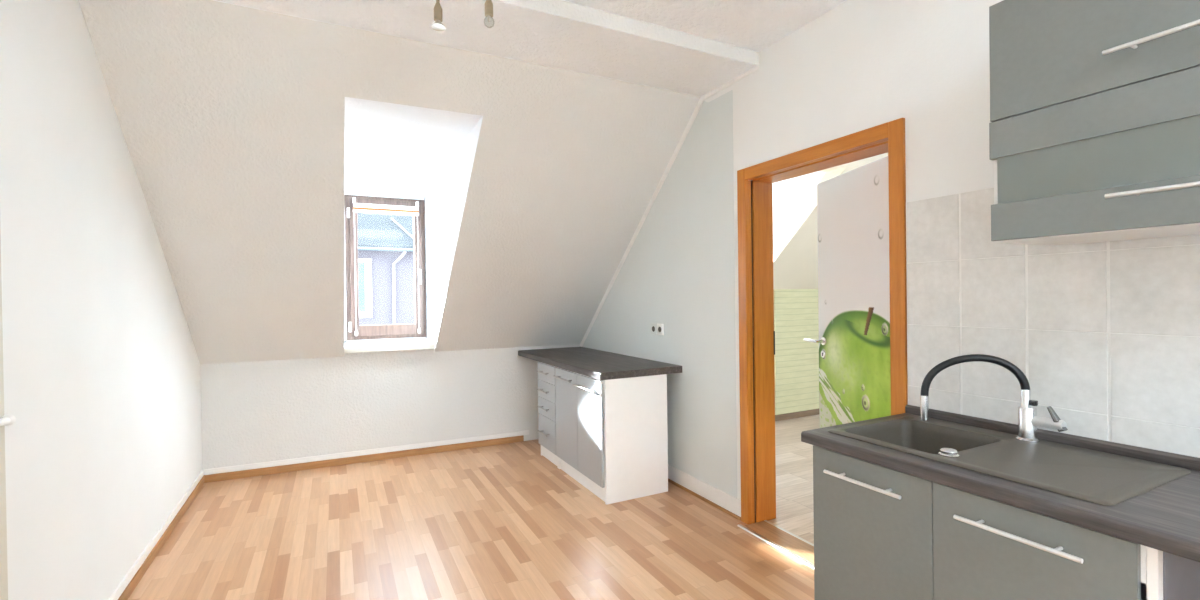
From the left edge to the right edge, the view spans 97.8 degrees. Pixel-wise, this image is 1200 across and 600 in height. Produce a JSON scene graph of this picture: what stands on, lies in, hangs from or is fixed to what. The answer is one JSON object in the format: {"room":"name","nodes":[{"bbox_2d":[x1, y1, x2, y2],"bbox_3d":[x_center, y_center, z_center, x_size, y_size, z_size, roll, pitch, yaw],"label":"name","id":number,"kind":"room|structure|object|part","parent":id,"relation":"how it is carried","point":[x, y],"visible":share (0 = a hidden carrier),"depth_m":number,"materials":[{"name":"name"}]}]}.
{"room":"attic kitchen","nodes":[
{"label":"attic kitchen","id":0,"kind":"room"},
{"bbox_2d":[0,0,201,599],"bbox_3d":[-1.359,-0.046,0.601,0.200,3.000,8.304,-1,0,-28],"label":"wall","id":1,"kind":"structure","parent":0,"point":[101,364],"depth_m":1.97,"materials":[{"name":"white paint"}]},
{"bbox_2d":[0,232,15,599],"bbox_3d":[-1.447,0.318,1.025,0.103,2.070,0.996,-1,0,-27],"label":"door","id":2,"kind":"structure","parent":1,"relation":"in","point":[5,420],"depth_m":1.46,"materials":[{"name":"white paint"}]},
{"bbox_3d":[-1.464,0.318,1.017,0.065,2.070,0.996,-1,0,-27],"label":"casing","id":3,"kind":"part","parent":2,"relation":"part of","materials":[{"name":"white wood"}]},
{"bbox_3d":[-1.597,0.322,1.363,0.055,0.052,0.096,-1,0,-27],"label":"handle","id":4,"kind":"part","parent":2,"relation":"part of","materials":[{"name":"silver metal"}]},
{"bbox_3d":[-1.607,0.326,1.420,0.030,0.031,0.028,0,0,39],"label":"handle knob","id":5,"kind":"part","parent":2,"relation":"part of","materials":[{"name":"silver metal"}]},
{"bbox_2d":[108,470,203,599],"bbox_3d":[-2.307,1.276,2.672,0.012,0.041,2.701,-1,0,-28],"label":"trim","id":6,"kind":"structure","parent":1,"relation":"attached to","point":[119,590],"depth_m":2.72,"materials":[{"name":"white paint"}]},
{"bbox_2d":[118,476,203,599],"bbox_3d":[-2.304,1.325,2.671,0.016,0.056,2.697,-1,0,-28],"label":"baseboard","id":7,"kind":"structure","parent":1,"relation":"attached to","point":[131,586],"depth_m":2.80,"materials":[{"name":"brown wood"}]},
{"bbox_2d":[344,192,426,342],"bbox_3d":[-1.989,-0.246,4.832,0.946,1.738,0.180,-1,0,-27],"label":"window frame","id":8,"kind":"structure","parent":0,"point":[345,193],"depth_m":4.68,"materials":[{"name":"brown wood"}]},
{"bbox_2d":[345,195,426,339],"bbox_3d":[-1.928,-0.289,4.734,0.671,1.280,0.150,-1,0,-27],"label":"window","id":9,"kind":"structure","parent":8,"relation":"in","point":[385,331],"depth_m":4.70,"materials":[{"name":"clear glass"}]},
{"bbox_2d":[353,197,420,335],"bbox_3d":[-1.911,-0.294,4.703,0.552,1.213,0.038,-1,0,-27],"label":"blind","id":10,"kind":"object","parent":9,"relation":"attached to","point":[357,207],"visible":1,"depth_m":4.67,"materials":[{"name":"white fabric"}]},
{"bbox_3d":[-2.146,-0.286,4.585,0.006,1.150,0.006,-1,0,-27],"label":"tension cord","id":11,"kind":"part","parent":10,"relation":"part of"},
{"bbox_3d":[-1.917,-0.806,4.698,0.546,0.018,0.035,-1,0,-27],"label":"stripe rail","id":12,"kind":"part","parent":10,"relation":"part of","materials":[{"name":"white metal"}]},
{"bbox_3d":[-1.917,-0.785,4.698,0.546,0.024,0.035,-1,0,-27],"label":"rail","id":13,"kind":"part","parent":10,"relation":"part of","materials":[{"name":"white metal"}]},
{"bbox_3d":[-1.676,-0.294,4.822,0.006,1.150,0.006,-1,0,-27],"label":"tension cord","id":14,"kind":"part","parent":10,"relation":"part of","materials":[{"name":"white"}]},
{"bbox_3d":[-1.656,-0.214,4.821,0.026,0.141,0.059,-1,0,-27],"label":"handle","id":15,"kind":"part","parent":9,"relation":"part of","materials":[{"name":"white plastic"}]},
{"bbox_2d":[78,0,699,363],"bbox_3d":[-1.287,-0.434,3.590,3.356,1.779,2.433,-1,0,-27],"label":"sloped ceiling","id":16,"kind":"structure","parent":0,"point":[231,118],"depth_m":3.08,"materials":[{"name":"white paint"}]},
{"bbox_2d":[344,339,435,352],"bbox_3d":[-1.830,0.396,4.540,0.706,0.047,0.505,-1,0,-27],"label":"windowsill","id":17,"kind":"structure","parent":16,"relation":"on","point":[420,341],"depth_m":4.46,"materials":[{"name":"white paint"}]},
{"bbox_2d":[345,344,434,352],"bbox_3d":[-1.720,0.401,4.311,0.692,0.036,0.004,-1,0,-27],"label":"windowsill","id":18,"kind":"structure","parent":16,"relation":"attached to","point":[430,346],"depth_m":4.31,"materials":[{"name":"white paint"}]},
{"bbox_2d":[200,344,579,469],"bbox_3d":[-1.751,0.928,4.554,3.356,1.012,0.392,-1,0,-27],"label":"wall","id":19,"kind":"structure","parent":0,"point":[274,410],"depth_m":4.31,"materials":[{"name":"white paint"}]},
{"bbox_2d":[204,435,523,482],"bbox_3d":[-1.828,1.308,4.373,2.448,0.056,0.016,-1,0,-24],"label":"baseboard","id":20,"kind":"structure","parent":19,"relation":"attached to","point":[459,446],"depth_m":4.29,"materials":[{"name":"brown wood"}]},
{"bbox_2d":[204,430,528,474],"bbox_3d":[-1.804,1.258,4.386,2.503,0.041,0.012,-1,0,-24],"label":"trim","id":21,"kind":"structure","parent":19,"relation":"attached to","point":[526,432],"depth_m":4.29,"materials":[{"name":"white paint"}]},
{"bbox_2d":[344,110,474,196],"bbox_3d":[-1.554,-1.083,3.946,0.946,0.265,2.155,-1,0,-27],"label":"window recess","id":22,"kind":"structure","parent":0,"point":[385,154],"depth_m":3.57,"materials":[{"name":"white paint"}]},
{"bbox_2d":[425,128,473,340],"bbox_3d":[-1.177,-0.390,4.137,0.120,1.712,2.155,-1,0,-27],"label":"wall","id":23,"kind":"structure","parent":0,"point":[442,202],"depth_m":4.21,"materials":[{"name":"white paint"}]},
{"bbox_2d":[128,415,819,599],"bbox_3d":[1.888,1.376,2.075,7.800,0.150,8.000,-1,0,-27],"label":"floor","id":24,"kind":"structure","parent":0,"point":[502,521],"depth_m":2.92,"materials":[{"name":"brown wood"}]},
{"bbox_2d":[537,362,558,467],"bbox_3d":[-0.234,0.912,4.361,0.537,0.805,0.395,-1,0,-27],"label":"base cabinet","id":25,"kind":"object","parent":24,"relation":"on","point":[546,406],"visible":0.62,"depth_m":4.24,"materials":[{"name":"white paint"}]},
{"bbox_3d":[-0.427,1.084,4.263,0.018,0.257,0.387,-1,0,-27],"label":"drawer","id":26,"kind":"part","parent":25,"relation":"part of","materials":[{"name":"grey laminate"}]},
{"bbox_3d":[-0.430,0.882,4.262,0.018,0.139,0.387,-1,0,-27],"label":"drawer","id":27,"kind":"part","parent":25,"relation":"part of","materials":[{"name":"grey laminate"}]},
{"bbox_3d":[-0.432,0.739,4.261,0.018,0.139,0.387,-1,0,-27],"label":"drawer","id":28,"kind":"part","parent":25,"relation":"part of","materials":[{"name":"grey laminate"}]},
{"bbox_3d":[-0.434,0.596,4.260,0.018,0.140,0.387,-1,0,-27],"label":"drawer","id":29,"kind":"part","parent":25,"relation":"part of","materials":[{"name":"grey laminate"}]},
{"bbox_2d":[553,367,667,504],"bbox_3d":[0.040,0.912,3.818,0.537,0.805,0.810,-1,0,-27],"label":"base cabinet","id":30,"kind":"object","parent":24,"relation":"on","point":[612,437],"visible":0.84,"depth_m":3.50,"materials":[{"name":"white paint"}]},
{"bbox_3d":[-0.284,0.584,3.868,0.014,0.014,0.310,-1,0,-27],"label":"handle","id":31,"kind":"part","parent":30,"relation":"part of","materials":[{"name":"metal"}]},
{"bbox_3d":[-0.245,0.869,3.896,0.018,0.687,0.406,-1,0,-27],"label":"door","id":32,"kind":"part","parent":30,"relation":"part of","materials":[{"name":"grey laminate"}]},
{"bbox_3d":[-0.114,0.597,3.533,0.014,0.014,0.330,-1,0,-27],"label":"handle","id":33,"kind":"part","parent":30,"relation":"part of","materials":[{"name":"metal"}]},
{"bbox_3d":[-0.067,0.869,3.544,0.018,0.687,0.376,-1,0,-27],"label":"door","id":34,"kind":"part","parent":30,"relation":"part of","materials":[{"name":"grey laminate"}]},
{"bbox_2d":[518,347,681,379],"bbox_3d":[-0.094,0.484,4.227,0.638,0.047,1.681,-1,0,-27],"label":"countertop","id":35,"kind":"structure","parent":30,"relation":"on","point":[593,363],"depth_m":3.85,"materials":[{"name":"black laminate"}]},
{"bbox_2d":[813,445,1199,599],"bbox_3d":[1.207,0.913,1.608,0.623,0.800,0.883,-1,0,-27],"label":"base cabinet","id":36,"kind":"object","parent":24,"relation":"on","point":[881,532],"visible":0.7,"depth_m":1.46,"materials":[{"name":"grey lacquer"},{"name":"brushed steel"}]},
{"bbox_3d":[0.828,0.585,1.669,0.011,0.011,0.269,-1,0,-27],"label":"handle","id":37,"kind":"part","parent":36,"relation":"part of","materials":[{"name":"metal"}]},
{"bbox_3d":[0.869,0.856,1.693,0.018,0.672,0.420,-1,0,-27],"label":"door","id":38,"kind":"part","parent":36,"relation":"part of","materials":[{"name":"grey laminate"}]},
{"bbox_2d":[801,405,1199,561],"bbox_3d":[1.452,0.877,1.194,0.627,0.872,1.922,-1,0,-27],"label":"countertop","id":39,"kind":"structure","parent":36,"relation":"on","point":[1166,517],"depth_m":1.33,"materials":[{"name":"dark grey wood-grain laminate"}]},
{"bbox_2d":[920,354,1067,442],"bbox_3d":[1.326,0.325,1.782,0.396,0.280,0.093,0,0,38],"label":"tap","id":40,"kind":"object","parent":39,"relation":"on","point":[1028,420],"visible":1,"depth_m":1.73,"materials":[{"name":"silver metal"}]},
{"bbox_2d":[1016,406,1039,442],"bbox_3d":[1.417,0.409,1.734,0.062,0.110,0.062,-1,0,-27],"label":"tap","id":41,"kind":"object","parent":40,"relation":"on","point":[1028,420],"depth_m":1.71,"materials":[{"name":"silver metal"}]},
{"bbox_3d":[1.448,0.377,1.658,0.026,0.076,0.045,-1,0,-27],"label":"lever","id":42,"kind":"part","parent":40,"relation":"part of","materials":[{"name":"silver metal"}]},
{"bbox_2d":[828,415,1190,505],"bbox_3d":[1.223,0.547,1.667,0.506,0.193,0.783,-1,0,-27],"label":"sink","id":43,"kind":"object","parent":39,"relation":"in","point":[1092,476],"visible":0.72,"depth_m":1.54,"materials":[{"name":"stone"}]},
{"bbox_3d":[1.059,0.462,1.589,0.054,0.018,0.054,-1,0,-27],"label":"drain knob","id":44,"kind":"part","parent":43,"relation":"part of","materials":[{"name":"silver metal"}]},
{"bbox_3d":[1.018,0.585,1.292,0.011,0.011,0.271,-1,0,-27],"label":"handle","id":45,"kind":"part","parent":36,"relation":"part of","materials":[{"name":"metal"}]},
{"bbox_3d":[1.061,0.856,1.313,0.018,0.672,0.429,-1,0,-27],"label":"door","id":46,"kind":"part","parent":36,"relation":"part of","materials":[{"name":"grey laminate"}]},
{"bbox_3d":[1.442,0.913,1.233,0.542,0.800,0.002,-1,0,-27],"label":"panel","id":47,"kind":"part","parent":36,"relation":"part of","materials":[{"name":"white laminate"}]},
{"bbox_2d":[213,0,758,96],"bbox_3d":[-0.657,-1.408,2.457,3.286,0.363,0.547,-1,0,-27],"label":"ceiling","id":48,"kind":"structure","parent":0,"point":[559,34],"depth_m":2.57,"materials":[{"name":"white paint"}]},
{"bbox_2d":[431,0,492,30],"bbox_3d":[-0.522,-1.201,1.993,0.595,0.326,0.110,-1,0,9],"label":"ceiling lamp","id":49,"kind":"object","parent":48,"relation":"hanging from","point":[437,25],"visible":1,"depth_m":1.98,"materials":[{"name":"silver metal"}]},
{"bbox_3d":[-0.617,-1.052,1.994,0.054,0.027,0.054,-1,0,-27],"label":"reflector bulb","id":50,"kind":"part","parent":49,"relation":"part of","materials":[{"name":"white glass"}]},
{"bbox_2d":[562,0,846,51],"bbox_3d":[0.641,-1.516,-0.115,3.286,0.300,5.216,-1,0,-27],"label":"ceiling","id":51,"kind":"structure","parent":0,"point":[754,25],"depth_m":2.54,"materials":[{"name":"white paint"}]},
{"bbox_2d":[582,0,1002,499],"bbox_3d":[1.534,-0.043,1.896,0.182,2.900,8.000,-1,0,-27],"label":"wall","id":52,"kind":"structure","parent":0,"point":[859,65],"depth_m":2.98,"materials":[{"name":"paint"}]},
{"bbox_2d":[651,323,663,334],"bbox_3d":[0.424,0.217,3.889,0.011,0.084,0.168,-1,0,-27],"label":"wall socket","id":53,"kind":"object","parent":52,"relation":"attached to","point":[656,329],"visible":1,"depth_m":3.88,"materials":[{"name":"white plastic"}]},
{"bbox_3d":[0.405,0.217,3.927,0.010,0.084,0.082,-1,0,-27],"label":"frame","id":54,"kind":"part","parent":53,"relation":"part of","materials":[{"name":"white plastic"}]},
{"bbox_3d":[0.444,0.217,3.850,0.010,0.084,0.082,-1,0,-27],"label":"frame","id":55,"kind":"part","parent":53,"relation":"part of","materials":[{"name":"white plastic"}]},
{"bbox_2d":[580,66,758,346],"bbox_3d":[0.339,-0.395,4.046,0.007,1.838,2.484,-1,0,-27],"label":"trim","id":56,"kind":"structure","parent":52,"relation":"attached to","point":[701,100],"depth_m":3.81,"materials":[{"name":"white paint"}]},
{"bbox_2d":[668,464,740,516],"bbox_3d":[0.327,1.239,4.114,0.013,0.097,2.268,-1,0,-27],"label":"trim","id":57,"kind":"structure","parent":52,"relation":"attached to","point":[732,504],"depth_m":3.39,"materials":[{"name":"white paint"}]},
{"bbox_2d":[668,478,740,520],"bbox_3d":[0.326,1.299,4.113,0.018,0.020,2.268,-1,0,-27],"label":"baseboard","id":58,"kind":"structure","parent":52,"relation":"attached to","point":[669,480],"depth_m":3.38,"materials":[{"name":"brown wood"}]},
{"bbox_2d":[738,524,813,568],"bbox_3d":[1.023,1.305,2.612,0.028,0.008,0.953,-1,0,-27],"label":"trim","id":59,"kind":"structure","parent":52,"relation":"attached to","point":[743,527],"depth_m":2.76,"materials":[{"name":"metal"}]},
{"bbox_2d":[745,521,813,563],"bbox_3d":[1.097,1.305,2.662,0.150,0.007,0.876,-1,0,-27],"label":"threshold","id":60,"kind":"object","parent":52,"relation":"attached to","point":[778,536],"depth_m":2.84,"materials":[{"name":"brown wood"}]},
{"bbox_2d":[764,520,813,545],"bbox_3d":[1.169,1.303,2.698,0.026,0.008,0.876,-1,0,-27],"label":"trim","id":61,"kind":"structure","parent":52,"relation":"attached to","point":[792,534],"depth_m":2.91,"materials":[{"name":"metal"}]},
{"bbox_2d":[737,118,907,524],"bbox_3d":[1.143,0.272,2.686,0.215,2.071,1.010,-1,0,-27],"label":"door frame","id":62,"kind":"structure","parent":52,"relation":"attached to","point":[755,197],"depth_m":3.04,"materials":[{"name":"brown wood"}]},
{"bbox_3d":[0.847,0.273,3.064,0.028,2.071,0.067,-1,0,-27],"label":"casing","id":63,"kind":"part","parent":62,"relation":"part of","materials":[{"name":"brown wood"}]},
{"bbox_3d":[1.035,0.256,3.125,0.010,0.140,0.018,-1,0,-27],"label":"strike plate","id":64,"kind":"part","parent":62,"relation":"part of","materials":[{"name":"silver metal"}]},
{"bbox_3d":[1.272,0.273,2.223,0.028,2.071,0.067,-1,0,-27],"label":"casing","id":65,"kind":"part","parent":62,"relation":"part of","materials":[{"name":"brown wood"}]},
{"bbox_2d":[803,156,890,427],"bbox_3d":[1.370,0.302,2.748,0.108,1.984,0.884,-1,0,-12],"label":"door","id":66,"kind":"structure","parent":52,"relation":"in","point":[853,205],"depth_m":2.77,"materials":[{"name":"white paint"}]},
{"bbox_3d":[1.274,0.241,3.102,0.066,0.048,0.147,-1,0,-8],"label":"handle","id":67,"kind":"part","parent":66,"relation":"part of","materials":[{"name":"silver metal"}]},
{"bbox_2d":[906,187,1199,457],"bbox_3d":[1.865,0.050,1.040,0.010,0.916,2.573,-1,0,-27],"label":"wall tiles","id":68,"kind":"structure","parent":52,"relation":"attached to","point":[1104,335],"depth_m":1.72,"materials":[{"name":"tile"}]},
{"bbox_2d":[989,0,1199,245],"bbox_3d":[1.501,-0.530,1.281,0.401,0.706,0.822,-1,0,-27],"label":"upper cabinet","id":69,"kind":"object","parent":52,"relation":"attached to","point":[1094,127],"visible":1,"depth_m":1.36,"materials":[{"name":"grey paint"}]},
{"bbox_3d":[1.364,-0.478,1.212,0.019,0.111,0.820,-1,0,-27],"label":"flap door","id":70,"kind":"part","parent":69,"relation":"part of","materials":[{"name":"grey laminate"}]},
{"bbox_3d":[1.362,-0.708,1.210,0.019,0.344,0.818,-1,0,-27],"label":"flap door","id":71,"kind":"part","parent":69,"relation":"part of","materials":[{"name":"grey laminate"}]},
{"bbox_3d":[1.368,-0.232,1.213,0.019,0.109,0.818,-1,0,-27],"label":"rail","id":72,"kind":"part","parent":69,"relation":"part of","materials":[{"name":"grey laminate"}]},
{"bbox_3d":[1.331,-0.621,1.182,0.011,0.011,0.298,-1,0,-27],"label":"handle","id":73,"kind":"part","parent":69,"relation":"part of","materials":[{"name":"metal"}]},
{"bbox_3d":[1.337,-0.261,1.183,0.011,0.011,0.295,-1,0,-27],"label":"handle","id":74,"kind":"part","parent":69,"relation":"part of","materials":[{"name":"metal"}]},
{"bbox_2d":[772,171,824,189],"bbox_3d":[1.111,-1.127,5.313,1.090,0.265,2.120,-1,0,-27],"label":"ceiling","id":75,"kind":"structure","parent":0,"point":[775,185],"depth_m":4.79,"materials":[{"name":"white paint"}]},
{"bbox_2d":[772,172,825,242],"bbox_3d":[1.550,-0.661,5.535,0.120,1.308,2.120,-1,0,-27],"label":"wall","id":76,"kind":"structure","parent":0,"point":[787,199],"depth_m":4.94,"materials":[{"name":"white paint"}]},
{"bbox_2d":[773,153,887,288],"bbox_3d":[2.289,-0.727,5.097,4.094,1.309,1.645,-1,0,-27],"label":"wall","id":77,"kind":"structure","parent":0,"point":[795,250],"depth_m":5.06,"materials":[{"name":"white paint"}]},
{"bbox_3d":[1.909,0.628,5.671,3.894,1.500,0.200,-1,0,-27],"label":"wall","id":78,"kind":"structure","parent":0,"visible":0},
{"bbox_2d":[774,289,818,414],"bbox_3d":[2.762,0.541,5.982,2.070,1.337,0.018,-1,0,-27],"label":"wall tiles","id":79,"kind":"object","parent":78,"relation":"attached to","point":[795,310],"depth_m":5.65,"materials":[{"name":"tile"}]},
{"bbox_2d":[775,409,818,420],"bbox_3d":[1.971,1.245,5.580,3.864,0.065,0.022,-1,0,-27],"label":"baseboard","id":80,"kind":"structure","parent":78,"relation":"attached to","point":[799,414],"depth_m":5.64,"materials":[{"name":"beige wood"}]},
{"label":"outside","id":81,"kind":"structure","parent":0,"visible":0},
{"bbox_3d":[-19.188,7.446,38.201,120.000,0.200,74.500,-1,0,-27],"label":"ground","id":82,"kind":"structure","parent":81,"visible":0},
{"bbox_2d":[357,213,414,324],"bbox_3d":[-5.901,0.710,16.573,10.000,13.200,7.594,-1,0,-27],"label":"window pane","id":83,"kind":"structure","parent":82,"relation":"on","point":[385,241],"depth_m":12.99,"materials":[{"name":"plaster"},{"name":"roof tile"},{"name":"white paint"}]},
{"bbox_3d":[-6.087,-0.311,12.518,0.840,1.180,0.035,-1,0,-27],"label":"pane","id":84,"kind":"part","parent":83,"relation":"part of","materials":[{"name":"glass"}]}
]}

